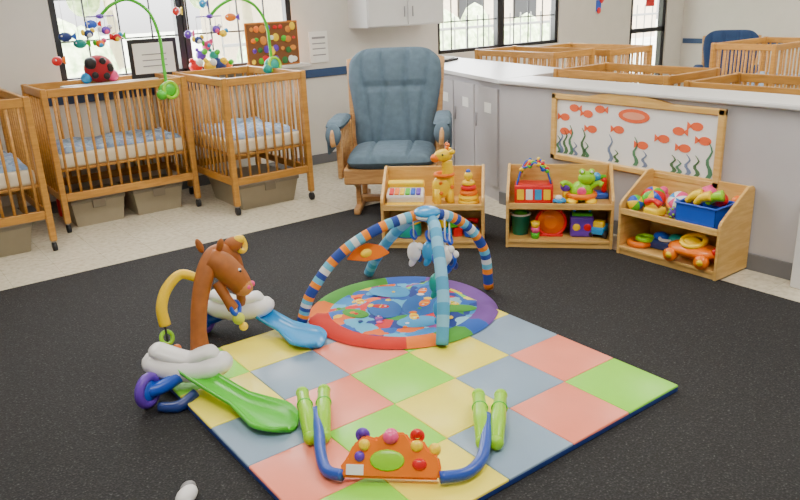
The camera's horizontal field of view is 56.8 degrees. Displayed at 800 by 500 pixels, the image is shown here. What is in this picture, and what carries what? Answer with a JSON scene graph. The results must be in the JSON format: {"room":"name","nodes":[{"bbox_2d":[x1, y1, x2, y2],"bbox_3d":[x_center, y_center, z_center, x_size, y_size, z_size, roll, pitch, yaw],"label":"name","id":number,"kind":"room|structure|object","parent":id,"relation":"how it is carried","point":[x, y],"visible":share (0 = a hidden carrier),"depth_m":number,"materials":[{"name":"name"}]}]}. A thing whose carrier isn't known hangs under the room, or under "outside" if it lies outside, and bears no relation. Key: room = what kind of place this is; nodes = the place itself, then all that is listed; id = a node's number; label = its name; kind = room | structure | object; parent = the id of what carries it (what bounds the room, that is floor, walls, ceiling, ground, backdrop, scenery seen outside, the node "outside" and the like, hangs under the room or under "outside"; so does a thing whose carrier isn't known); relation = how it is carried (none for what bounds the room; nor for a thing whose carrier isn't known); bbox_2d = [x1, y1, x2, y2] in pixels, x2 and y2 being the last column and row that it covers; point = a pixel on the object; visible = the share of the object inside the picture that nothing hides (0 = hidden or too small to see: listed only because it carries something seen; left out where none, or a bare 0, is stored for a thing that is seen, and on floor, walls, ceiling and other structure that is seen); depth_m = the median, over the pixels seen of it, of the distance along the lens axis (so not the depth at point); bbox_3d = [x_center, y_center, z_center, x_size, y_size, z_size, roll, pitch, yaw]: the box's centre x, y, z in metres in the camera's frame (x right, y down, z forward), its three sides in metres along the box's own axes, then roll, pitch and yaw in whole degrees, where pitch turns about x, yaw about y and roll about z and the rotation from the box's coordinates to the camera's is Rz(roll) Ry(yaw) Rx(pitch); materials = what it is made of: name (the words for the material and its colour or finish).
{"room":"children's room","nodes":[
{"label":"children's room","id":0,"kind":"room"},
{"bbox_2d":[0,0,683,207],"bbox_3d":[-0.687,-2.289,7.505,12.350,2.750,0.150,-16,23,-34],"label":"wall","id":1,"kind":"structure","parent":0,"point":[27,50],"depth_m":7.37,"materials":[{"name":"paint"}]},
{"bbox_2d":[47,0,290,80],"bbox_3d":[-1.954,-2.232,6.502,2.180,1.310,0.080,-16,23,-34],"label":"window","id":2,"kind":"structure","parent":1,"relation":"in","point":[184,46],"depth_m":6.54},
{"bbox_2d":[17,151,336,213],"bbox_3d":[-2.836,-0.382,6.285,6.700,0.100,0.015,-16,23,-34],"label":"baseboard","id":3,"kind":"structure","parent":1,"relation":"attached to","point":[325,157],"depth_m":7.39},
{"bbox_2d":[60,62,311,87],"bbox_3d":[-1.825,-1.559,6.588,2.280,0.030,0.220,-16,23,-34],"label":"window sill","id":4,"kind":"structure","parent":1,"relation":"attached to","point":[301,64],"depth_m":6.22,"materials":[{"name":"paint"}]},
{"bbox_2d":[80,55,118,83],"bbox_3d":[-2.470,-1.486,6.067,0.305,0.220,0.170,-16,23,-34],"label":"plush","id":5,"kind":"object","parent":4,"relation":"on","point":[97,68],"visible":1,"depth_m":6.01,"materials":[{"name":"fabric"}]},
{"bbox_2d":[126,37,179,78],"bbox_3d":[-2.101,-1.642,6.324,0.420,0.320,0.025,-16,23,-34],"label":"framed certificate","id":6,"kind":"object","parent":4,"relation":"on","point":[144,55],"visible":0.94,"depth_m":6.30,"materials":[{"name":"paper"}]},
{"bbox_2d":[189,43,233,70],"bbox_3d":[-1.689,-1.733,6.594,0.409,0.286,0.152,-16,23,-34],"label":"plush toys","id":7,"kind":"object","parent":4,"relation":"on","point":[216,61],"visible":0.8,"depth_m":6.56,"materials":[{"name":"multicoloured fabric"}]},
{"bbox_2d":[243,20,299,66],"bbox_3d":[-1.191,-1.935,6.947,0.550,0.400,0.035,-16,23,-34],"label":"picture","id":8,"kind":"object","parent":4,"relation":"on","point":[283,34],"visible":0.87,"depth_m":6.92,"materials":[{"name":"paper"}]},
{"bbox_2d":[48,66,346,105],"bbox_3d":[-2.749,-1.238,6.087,7.000,0.080,0.020,-16,23,-34],"label":"trim","id":9,"kind":"structure","parent":1,"relation":"attached to","point":[322,72],"depth_m":6.45,"materials":[{"name":"paint"}]},
{"bbox_2d":[308,31,328,62],"bbox_3d":[-0.811,-2.024,7.378,0.210,0.300,0.018,-16,23,-34],"label":"notice","id":10,"kind":"object","parent":1,"relation":"attached to","point":[318,42],"visible":0.97,"depth_m":7.37,"materials":[{"name":"paper"}]},
{"bbox_2d":[347,0,443,27],"bbox_3d":[-0.047,-2.998,7.444,0.980,1.420,0.381,-16,23,-34],"label":"upper cabinet","id":11,"kind":"object","parent":1,"relation":"attached to","point":[361,13],"visible":1,"depth_m":7.44,"materials":[{"name":"white laminate"}]},
{"bbox_2d":[438,0,557,53],"bbox_3d":[1.164,-3.082,8.704,2.000,1.370,0.080,-16,23,-34],"label":"window","id":12,"kind":"structure","parent":1,"relation":"in","point":[498,18],"depth_m":8.84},
{"bbox_2d":[596,0,603,13],"bbox_3d":[2.632,-3.246,9.717,0.150,0.270,0.027,-16,23,-34],"label":"ornament","id":13,"kind":"object","parent":1,"relation":"attached to","point":[598,2],"visible":1,"depth_m":9.71,"materials":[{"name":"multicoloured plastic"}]},
{"bbox_2d":[628,0,666,84],"bbox_3d":[3.480,-3.169,10.504,0.840,2.150,0.085,-16,23,-34],"label":"door","id":14,"kind":"structure","parent":1,"relation":"in","point":[660,28],"depth_m":10.64,"materials":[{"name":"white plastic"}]},
{"bbox_2d":[0,161,799,301],"bbox_3d":[2.007,0.105,4.502,12.200,0.060,8.800,-16,23,-34],"label":"floor","id":15,"kind":"structure","parent":0,"point":[134,236],"depth_m":5.62,"materials":[{"name":"tile"}]},
{"bbox_2d":[0,205,32,257],"bbox_3d":[-2.976,-0.107,5.310,0.540,0.220,0.662,-16,23,-34],"label":"storage bin","id":16,"kind":"object","parent":15,"relation":"on","point":[15,239],"visible":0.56,"depth_m":5.18,"materials":[{"name":"cardboard"}]},
{"bbox_2d":[0,87,57,250],"bbox_3d":[-3.052,-0.542,5.262,0.760,1.080,1.059,-16,23,-34],"label":"crib","id":17,"kind":"object","parent":15,"relation":"on","point":[22,174],"visible":0.99,"depth_m":5.06,"materials":[{"name":"brown wood"}]},
{"bbox_2d":[56,198,62,216],"bbox_3d":[-2.460,-0.451,6.348,0.900,0.160,0.060,-16,23,-34],"label":"floor cushion","id":18,"kind":"object","parent":15,"relation":"on","point":[57,200],"visible":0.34,"depth_m":6.08,"materials":[{"name":"fabric"}]},
{"bbox_2d":[66,184,124,226],"bbox_3d":[-2.489,-0.362,5.997,0.420,0.220,0.442,-16,23,-34],"label":"storage bin","id":19,"kind":"object","parent":15,"relation":"on","point":[95,210],"visible":0.67,"depth_m":5.85,"materials":[{"name":"plastic"}]},
{"bbox_2d":[20,73,201,232],"bbox_3d":[-2.322,-0.833,6.025,1.090,1.080,0.679,-16,23,-34],"label":"crib","id":20,"kind":"object","parent":15,"relation":"on","point":[73,153],"visible":0.91,"depth_m":5.81,"materials":[{"name":"brown wood"}]},
{"bbox_2d":[81,0,178,99],"bbox_3d":[-2.086,-1.529,5.677,0.618,0.767,0.361,-16,23,-34],"label":"mobile","id":21,"kind":"object","parent":20,"relation":"attached to","point":[169,89],"depth_m":5.66},
{"bbox_2d":[116,174,182,214],"bbox_3d":[-2.107,-0.470,6.266,0.420,0.220,0.442,-16,23,-34],"label":"storage bin","id":22,"kind":"object","parent":15,"relation":"on","point":[167,196],"visible":0.8,"depth_m":6.12,"materials":[{"name":"plastic"}]},
{"bbox_2d":[172,65,314,215],"bbox_3d":[-1.337,-0.979,6.332,0.730,1.080,1.029,-16,23,-34],"label":"crib","id":23,"kind":"object","parent":15,"relation":"on","point":[239,138],"visible":0.97,"depth_m":6.05,"materials":[{"name":"brown wood"}]},
{"bbox_2d":[192,0,281,73],"bbox_3d":[-1.387,-1.784,6.203,0.738,0.635,0.281,-16,23,-34],"label":"mobile","id":24,"kind":"object","parent":23,"relation":"attached to","point":[272,62],"depth_m":6.17},
{"bbox_2d":[207,164,298,209],"bbox_3d":[-1.266,-0.549,6.394,0.560,0.220,0.662,-16,23,-34],"label":"storage bin","id":25,"kind":"object","parent":15,"relation":"on","point":[253,195],"visible":0.75,"depth_m":6.22,"materials":[{"name":"plastic"}]},
{"bbox_2d":[0,203,799,499],"bbox_3d":[-0.021,0.987,2.057,5.730,0.010,7.000,-16,23,-34],"label":"carpet","id":26,"kind":"object","parent":15,"relation":"on","point":[73,347],"visible":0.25,"depth_m":3.39,"materials":[{"name":"black carpet"}]},
{"bbox_2d":[175,480,197,499],"bbox_3d":[-0.720,0.833,2.485,0.080,0.060,0.171,-7,19,-14],"label":"toy","id":27,"kind":"object","parent":26,"relation":"on","point":[188,490],"visible":1,"depth_m":2.49,"materials":[{"name":"plastic"}]},
{"bbox_2d":[134,235,326,432],"bbox_3d":[-0.743,0.274,3.261,0.735,0.634,1.116,-1,19,4],"label":"toy","id":28,"kind":"object","parent":26,"relation":"on","point":[166,366],"visible":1,"depth_m":3.19,"materials":[{"name":"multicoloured plastic"}]},
{"bbox_2d":[325,47,451,214],"bbox_3d":[-0.058,-0.962,5.892,0.942,1.209,0.999,-1,19,5],"label":"glider chair","id":29,"kind":"object","parent":26,"relation":"on","point":[396,117],"visible":0.96,"depth_m":6.01,"materials":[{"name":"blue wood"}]},
{"bbox_2d":[297,205,498,348],"bbox_3d":[0.004,0.064,3.864,1.019,0.566,1.019,5,20,20],"label":"baby activity gym","id":30,"kind":"object","parent":26,"relation":"on","point":[388,314],"visible":1,"depth_m":3.79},
{"bbox_2d":[170,281,677,499],"bbox_3d":[0.010,0.564,3.230,1.632,0.031,1.632,-16,23,-34],"label":"play mat","id":31,"kind":"object","parent":26,"relation":"on","point":[563,393],"visible":0.73,"depth_m":3.02,"materials":[{"name":"multicoloured plastic"}]},
{"bbox_2d":[296,384,507,483],"bbox_3d":[-0.031,0.632,2.733,0.854,0.163,0.568,0,19,7],"label":"toy","id":32,"kind":"object","parent":31,"relation":"on","point":[392,454],"visible":1,"depth_m":2.53,"materials":[{"name":"plastic"}]},
{"bbox_2d":[380,164,484,247],"bbox_3d":[0.230,-0.299,5.011,0.680,0.500,0.330,0,19,7],"label":"shelf","id":33,"kind":"object","parent":26,"relation":"on","point":[425,173],"visible":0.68,"depth_m":5.05,"materials":[{"name":"brown wood"}]},
{"bbox_2d":[386,180,424,204],"bbox_3d":[0.038,-0.380,4.970,0.250,0.161,0.160,0,19,7],"label":"piano","id":34,"kind":"object","parent":33,"relation":"on","point":[399,192],"depth_m":4.93,"materials":[{"name":"plastic"}]},
{"bbox_2d":[430,142,454,203],"bbox_3d":[0.283,-0.511,4.914,0.164,0.402,0.144,-6,19,-9],"label":"giraffe","id":35,"kind":"object","parent":33,"relation":"on","point":[443,184],"depth_m":4.89},
{"bbox_2d":[458,169,478,203],"bbox_3d":[0.454,-0.426,4.911,0.140,0.226,0.140,0,19,7],"label":"stacking toy","id":36,"kind":"object","parent":33,"relation":"on","point":[468,194],"visible":1,"depth_m":4.88,"materials":[{"name":"yellow plastic"}]},
{"bbox_2d":[506,163,614,248],"bbox_3d":[1.054,-0.300,4.912,0.680,0.500,0.330,1,19,11],"label":"shelf","id":37,"kind":"object","parent":26,"relation":"on","point":[603,209],"visible":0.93,"depth_m":4.88,"materials":[{"name":"brown wood"}]},
{"bbox_2d":[510,209,530,234],"bbox_3d":[0.810,-0.195,4.980,0.146,0.170,0.146,1,19,11],"label":"bucket","id":38,"kind":"object","parent":37,"relation":"in","point":[520,218],"visible":0.96,"depth_m":4.94,"materials":[{"name":"teal plastic"}]},
{"bbox_2d":[514,157,552,202],"bbox_3d":[0.884,-0.464,4.880,0.250,0.283,0.201,1,19,11],"label":"toy","id":39,"kind":"object","parent":37,"relation":"in","point":[525,191],"visible":1,"depth_m":4.83,"materials":[{"name":"red plastic"}]},
{"bbox_2d":[531,220,539,238],"bbox_3d":[0.892,-0.133,4.878,0.060,0.112,0.060,1,19,11],"label":"cups","id":40,"kind":"object","parent":37,"relation":"in","point":[535,227],"visible":1,"depth_m":4.86,"materials":[{"name":"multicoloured plastic"}]},
{"bbox_2d":[535,210,566,236],"bbox_3d":[1.002,-0.198,4.917,0.210,0.210,0.105,1,19,11],"label":"drum","id":41,"kind":"object","parent":37,"relation":"in","point":[553,223],"visible":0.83,"depth_m":4.88,"materials":[{"name":"orange plastic"}]},
{"bbox_2d":[552,195,565,203],"bbox_3d":[1.030,-0.322,4.779,0.090,0.068,0.064,1,19,11],"label":"toy car","id":42,"kind":"object","parent":37,"relation":"on","point":[558,199],"visible":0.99,"depth_m":4.76,"materials":[{"name":"blue plastic"}]},
{"bbox_2d":[569,210,593,236],"bbox_3d":[1.202,-0.208,4.895,0.150,0.219,0.157,1,19,11],"label":"shape sorter","id":43,"kind":"object","parent":37,"relation":"in","point":[581,221],"visible":0.87,"depth_m":4.84,"materials":[{"name":"purple plastic"}]},
{"bbox_2d":[560,169,603,203],"bbox_3d":[1.177,-0.418,4.799,0.232,0.225,0.232,-13,21,-28],"label":"frog","id":44,"kind":"object","parent":37,"relation":"on","point":[582,190],"visible":0.96,"depth_m":4.77,"materials":[{"name":"plastic"}]},
{"bbox_2d":[589,219,607,238],"bbox_3d":[1.317,-0.148,4.865,0.110,0.115,0.140,9,22,31],"label":"toy truck","id":45,"kind":"object","parent":37,"relation":"on","point":[600,227],"visible":0.89,"depth_m":4.81,"materials":[{"name":"blue plastic"}]},
{"bbox_2d":[594,172,608,198],"bbox_3d":[1.301,-0.432,4.909,0.160,0.170,0.100,1,19,11],"label":"toy","id":46,"kind":"object","parent":37,"relation":"on","point":[603,193],"visible":0.61,"depth_m":4.87,"materials":[{"name":"blue plastic"}]},
{"bbox_2d":[616,168,754,280],"bbox_3d":[1.703,-0.175,4.464,0.330,0.500,0.680,-16,23,-34],"label":"shelf","id":47,"kind":"object","parent":26,"relation":"on","point":[731,239],"visible":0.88,"depth_m":4.36,"materials":[{"name":"brown wood"}]},
{"bbox_2d":[627,195,643,210],"bbox_3d":[1.461,-0.293,4.591,0.100,0.100,0.100,-16,23,-34],"label":"ball","id":48,"kind":"object","parent":47,"relation":"in","point":[635,202],"visible":1,"depth_m":4.56,"materials":[{"name":"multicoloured plastic"}]},
{"bbox_2d":[627,233,654,247],"bbox_3d":[1.516,-0.062,4.659,0.160,0.068,0.171,-16,23,-34],"label":"rings","id":49,"kind":"object","parent":47,"relation":"in","point":[642,240],"visible":0.98,"depth_m":4.61,"materials":[{"name":"orange plastic"}]},
{"bbox_2d":[641,186,665,206],"bbox_3d":[1.566,-0.318,4.575,0.150,0.150,0.149,-16,23,-34],"label":"ball","id":50,"kind":"object","parent":47,"relation":"in","point":[658,193],"visible":0.7,"depth_m":4.52,"materials":[{"name":"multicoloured plastic"}]},
{"bbox_2d":[643,198,665,215],"bbox_3d":[1.540,-0.264,4.465,0.100,0.109,0.118,-16,23,-34],"label":"phone","id":51,"kind":"object","parent":47,"relation":"in","point":[657,210],"visible":0.99,"depth_m":4.44,"materials":[{"name":"yellow plastic"}]},
{"bbox_2d":[660,186,668,204],"bbox_3d":[1.640,-0.342,4.665,0.109,0.130,0.109,-16,23,-34],"label":"toy","id":52,"kind":"object","parent":47,"relation":"in","point":[665,189],"visible":0.28,"depth_m":4.62,"materials":[{"name":"pink plastic"}]},
{"bbox_2d":[649,231,682,254],"bbox_3d":[1.677,-0.062,4.583,0.190,0.105,0.240,-16,23,-34],"label":"toy","id":53,"kind":"object","parent":47,"relation":"in","point":[661,240],"visible":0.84,"depth_m":4.56,"materials":[{"name":"blue plastic"}]},
{"bbox_2d":[667,206,675,219],"bbox_3d":[1.629,-0.222,4.392,0.082,0.084,0.080,-16,23,-34],"label":"ball","id":54,"kind":"object","parent":47,"relation":"in","point":[671,212],"visible":0.56,"depth_m":4.37,"materials":[{"name":"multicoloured plastic"}]},
{"bbox_2d":[666,191,687,207],"bbox_3d":[1.692,-0.286,4.480,0.148,0.138,0.153,-16,23,-34],"label":"ball","id":55,"kind":"object","parent":47,"relation":"in","point":[678,195],"visible":0.54,"depth_m":4.44,"materials":[{"name":"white plastic"}]},
{"bbox_2d":[663,232,715,269],"bbox_3d":[1.727,-0.009,4.328,0.202,0.164,0.334,-16,23,-34],"label":"toy car","id":56,"kind":"object","parent":47,"relation":"in","point":[688,245],"visible":0.89,"depth_m":4.28,"materials":[{"name":"orange plastic"}]},
{"bbox_2d":[674,185,734,228],"bbox_3d":[1.765,-0.259,4.271,0.226,0.217,0.266,-16,23,-34],"label":"bin","id":57,"kind":"object","parent":47,"relation":"in","point":[706,206],"visible":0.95,"depth_m":4.21,"materials":[{"name":"plastic"}]},
{"bbox_2d":[442,57,560,200],"bbox_3d":[0.599,-1.276,7.118,0.871,0.980,2.638,-11,21,-23],"label":"base cabinet","id":58,"kind":"object","parent":15,"relation":"on","point":[471,89],"visible":0.35,"depth_m":6.22,"materials":[{"name":"paint"}]},
{"bbox_2d":[444,56,457,62],"bbox_3d":[0.344,-1.916,7.452,0.350,0.036,0.456,8,22,29],"label":"paper tray","id":59,"kind":"object","parent":58,"relation":"on","point":[447,58],"visible":0.35,"depth_m":7.43,"materials":[{"name":"white plastic"}]},
{"bbox_2d":[475,45,594,79],"bbox_3d":[1.371,-1.545,7.688,0.600,1.060,1.119,-16,23,-34],"label":"crib","id":60,"kind":"object","parent":15,"relation":"on","point":[553,54],"visible":0.14,"depth_m":7.35,"materials":[{"name":"brown wood"}]},
{"bbox_2d":[532,43,652,83],"bbox_3d":[2.029,-1.680,8.035,0.700,1.040,1.119,-16,23,-34],"label":"crib","id":61,"kind":"object","parent":15,"relation":"on","point":[603,50],"visible":0.13,"depth_m":7.66,"materials":[{"name":"brown wood"}]},
{"bbox_2d":[553,62,720,85],"bbox_3d":[1.814,-0.913,5.840,0.650,1.020,1.069,-16,23,-34],"label":"crib","id":62,"kind":"object","parent":15,"relation":"on","point":[600,71],"visible":0.12,"depth_m":5.63,"materials":[{"name":"brown wood"}]},
{"bbox_2d":[693,30,761,75],"bbox_3d":[4.169,-2.246,9.432,0.810,1.040,0.859,6,21,24],"label":"glider chair","id":63,"kind":"object","parent":15,"relation":"on","point":[717,36],"visible":0.22,"depth_m":9.53,"materials":[{"name":"blue fabric"}]},
{"bbox_2d":[683,72,799,94],"bbox_3d":[2.550,-0.631,4.968,0.680,0.990,1.119,-16,23,-34],"label":"crib","id":64,"kind":"object","parent":15,"relation":"on","point":[721,82],"visible":0.13,"depth_m":5.09,"materials":[{"name":"brown wood"}]},
{"bbox_2d":[709,36,799,88],"bbox_3d":[3.958,-1.749,8.030,1.100,1.020,0.719,-16,23,-34],"label":"crib","id":65,"kind":"object","parent":15,"relation":"on","point":[789,43],"visible":0.29,"depth_m":7.70,"materials":[{"name":"brown wood"}]},
{"bbox_2d":[790,215,799,288],"bbox_3d":[2.379,-0.006,3.759,0.110,0.600,0.710,-16,23,-34],"label":"base cabinet","id":66,"kind":"object","parent":15,"relation":"on","point":[795,275],"visible":1,"depth_m":4.04,"materials":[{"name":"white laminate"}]},
{"bbox_2d":[398,221,421,238],"bbox_3d":[0.054,-0.156,5.056,0.196,0.108,0.196,0,19,7],"label":"drum","id":67,"kind":"object","parent":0,"point":[417,226],"depth_m":4.98,"materials":[{"name":"teal plastic"}]},
{"bbox_2d":[439,220,462,236],"bbox_3d":[0.321,-0.156,5.000,0.204,0.122,0.074,0,19,7],"label":"blocks","id":68,"kind":"object","parent":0,"point":[457,231],"depth_m":4.97},
{"bbox_2d":[463,218,479,236],"bbox_3d":[0.478,-0.156,4.980,0.113,0.112,0.120,-4,19,-4],"label":"telephone","id":69,"kind":"object","parent":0,"point":[475,220],"depth_m":4.98,"materials":[{"name":"red plastic"}]},
{"bbox_2d":[497,76,799,262],"bbox_3d":[1.861,-0.505,4.697,0.380,0.980,3.160,-16,23,-34],"label":"wall","id":70,"kind":"structure","parent":0,"point":[762,144],"depth_m":4.29,"materials":[{"name":"paint"}]},
{"bbox_2d":[550,93,727,187],"bbox_3d":[1.492,-0.758,4.826,0.030,0.505,1.320,-16,23,-34],"label":"picture","id":71,"kind":"object","parent":70,"relation":"attached to","point":[635,134],"visible":1,"depth_m":4.75,"materials":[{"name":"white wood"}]},
{"bbox_2d":[499,191,792,279],"bbox_3d":[1.514,-0.146,5.052,0.015,0.100,2.370,-16,23,-34],"label":"baseboard","id":72,"kind":"structure","parent":70,"relation":"attached to","point":[758,263],"depth_m":4.28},
{"bbox_2d":[679,0,799,86],"bbox_3d":[6.872,-2.610,7.512,0.150,2.750,8.800,-16,23,-34],"label":"wall","id":73,"kind":"structure","parent":0,"point":[770,18],"depth_m":10.22,"materials":[{"name":"paint"}]},
{"bbox_2d":[682,38,782,44],"bbox_3d":[6.835,-2.077,7.627,0.020,0.070,8.770,-16,23,-34],"label":"trim","id":74,"kind":"structure","parent":73,"relation":"attached to","point":[685,40],"depth_m":10.82,"materials":[{"name":"paint"}]},
{"bbox_3d":[1.849,-2.570,3.654,12.200,0.060,8.950,-16,23,-34],"label":"ceiling","id":75,"kind":"structure","parent":0,"visible":0},
{"bbox_2d":[46,2,65,65],"bbox_3d":[-2.629,-2.134,5.403,0.040,1.535,0.130,5,20,21],"label":"fish","id":76,"kind":"object","parent":75,"relation":"hanging from","point":[56,61],"visible":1,"depth_m":5.61},
{"bbox_2d":[58,0,76,41],"bbox_3d":[-2.576,-2.246,5.463,0.130,1.365,0.040,-12,21,-25],"label":"fish","id":77,"kind":"object","parent":75,"relation":"hanging from","point":[64,36],"visible":1,"depth_m":5.66},
{"bbox_2d":[72,0,90,47],"bbox_3d":[-2.527,-2.262,5.598,0.130,1.425,0.040,-8,20,-16],"label":"fish","id":78,"kind":"object","parent":75,"relation":"hanging from","point":[79,43],"visible":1,"depth_m":5.80},
{"bbox_2d":[85,2,101,28],"bbox_3d":[-2.434,-2.346,5.615,0.130,1.285,0.040,-19,25,-41],"label":"fish","id":79,"kind":"object","parent":75,"relation":"hanging from","point":[91,23],"visible":0.83,"depth_m":5.79},
{"bbox_2d":[110,0,125,39],"bbox_3d":[-2.290,-2.339,5.733,0.040,1.385,0.130,13,24,38],"label":"fish","id":80,"kind":"object","parent":75,"relation":"hanging from","point":[124,33],"visible":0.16,"depth_m":5.97},
{"bbox_2d":[172,0,182,15],"bbox_3d":[-1.883,-2.538,6.000,0.040,1.215,0.130,4,20,19],"label":"fish","id":81,"kind":"object","parent":75,"relation":"hanging from","point":[176,11],"visible":1,"depth_m":6.16},
{"bbox_2d":[184,2,194,38],"bbox_3d":[-1.815,-2.466,6.076,0.040,1.405,0.130,5,20,21],"label":"fish","id":82,"kind":"object","parent":75,"relation":"hanging from","point":[188,34],"visible":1,"depth_m":6.26},
{"bbox_2d":[199,0,208,7],"bbox_3d":[-1.693,-2.615,6.127,0.040,1.165,0.130,5,20,20],"label":"fish","id":83,"kind":"object","parent":75,"relation":"hanging from","point":[202,3],"visible":1,"depth_m":6.28},
{"bbox_2d":[225,7,239,20],"bbox_3d":[-1.491,-2.609,6.270,0.130,1.285,0.040,-7,19,-13],"label":"fish","id":84,"kind":"object","parent":75,"relation":"hanging from","point":[230,16],"visible":1,"depth_m":6.45},
{"label":"outside","id":85,"kind":"structure","parent":0,"visible":0},
{"bbox_2d":[101,19,657,72],"bbox_3d":[-12.117,-8.334,31.718,60.000,0.100,53.100,-16,23,-34],"label":"ground","id":86,"kind":"structure","parent":85,"point":[653,38],"depth_m":33.46,"materials":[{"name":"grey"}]},
{"bbox_2d":[66,0,252,69],"bbox_3d":[-4.197,-4.881,13.531,10.375,4.473,1.765,-16,23,-34],"label":"tree","id":87,"kind":"object","parent":86,"relation":"on","point":[93,5],"visible":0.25,"depth_m":13.04,"materials":[{"name":"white plant"}]},
{"bbox_2d":[57,2,549,77],"bbox_3d":[-4.506,-2.356,12.124,20.402,3.006,1.609,-16,23,-34],"label":"hedge","id":88,"kind":"object","parent":86,"relation":"on","point":[75,57],"visible":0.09,"depth_m":15.32,"materials":[{"name":"green plant"}]},
{"bbox_2d":[199,0,656,62],"bbox_3d":[1.685,-9.058,26.079,16.800,3.800,6.800,-16,23,-34],"label":"building","id":89,"kind":"structure","parent":86,"relation":"on","point":[272,8],"depth_m":23.20,"materials":[{"name":"painted wall"},{"name":"glass"},{"name":"metal"}]},
{"bbox_2d":[221,4,657,73],"bbox_3d":[3.538,-3.633,13.491,14.400,1.500,0.040,-16,23,-34],"label":"fence","id":90,"kind":"object","parent":86,"relation":"on","point":[520,23],"visible":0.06,"depth_m":12.05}
]}

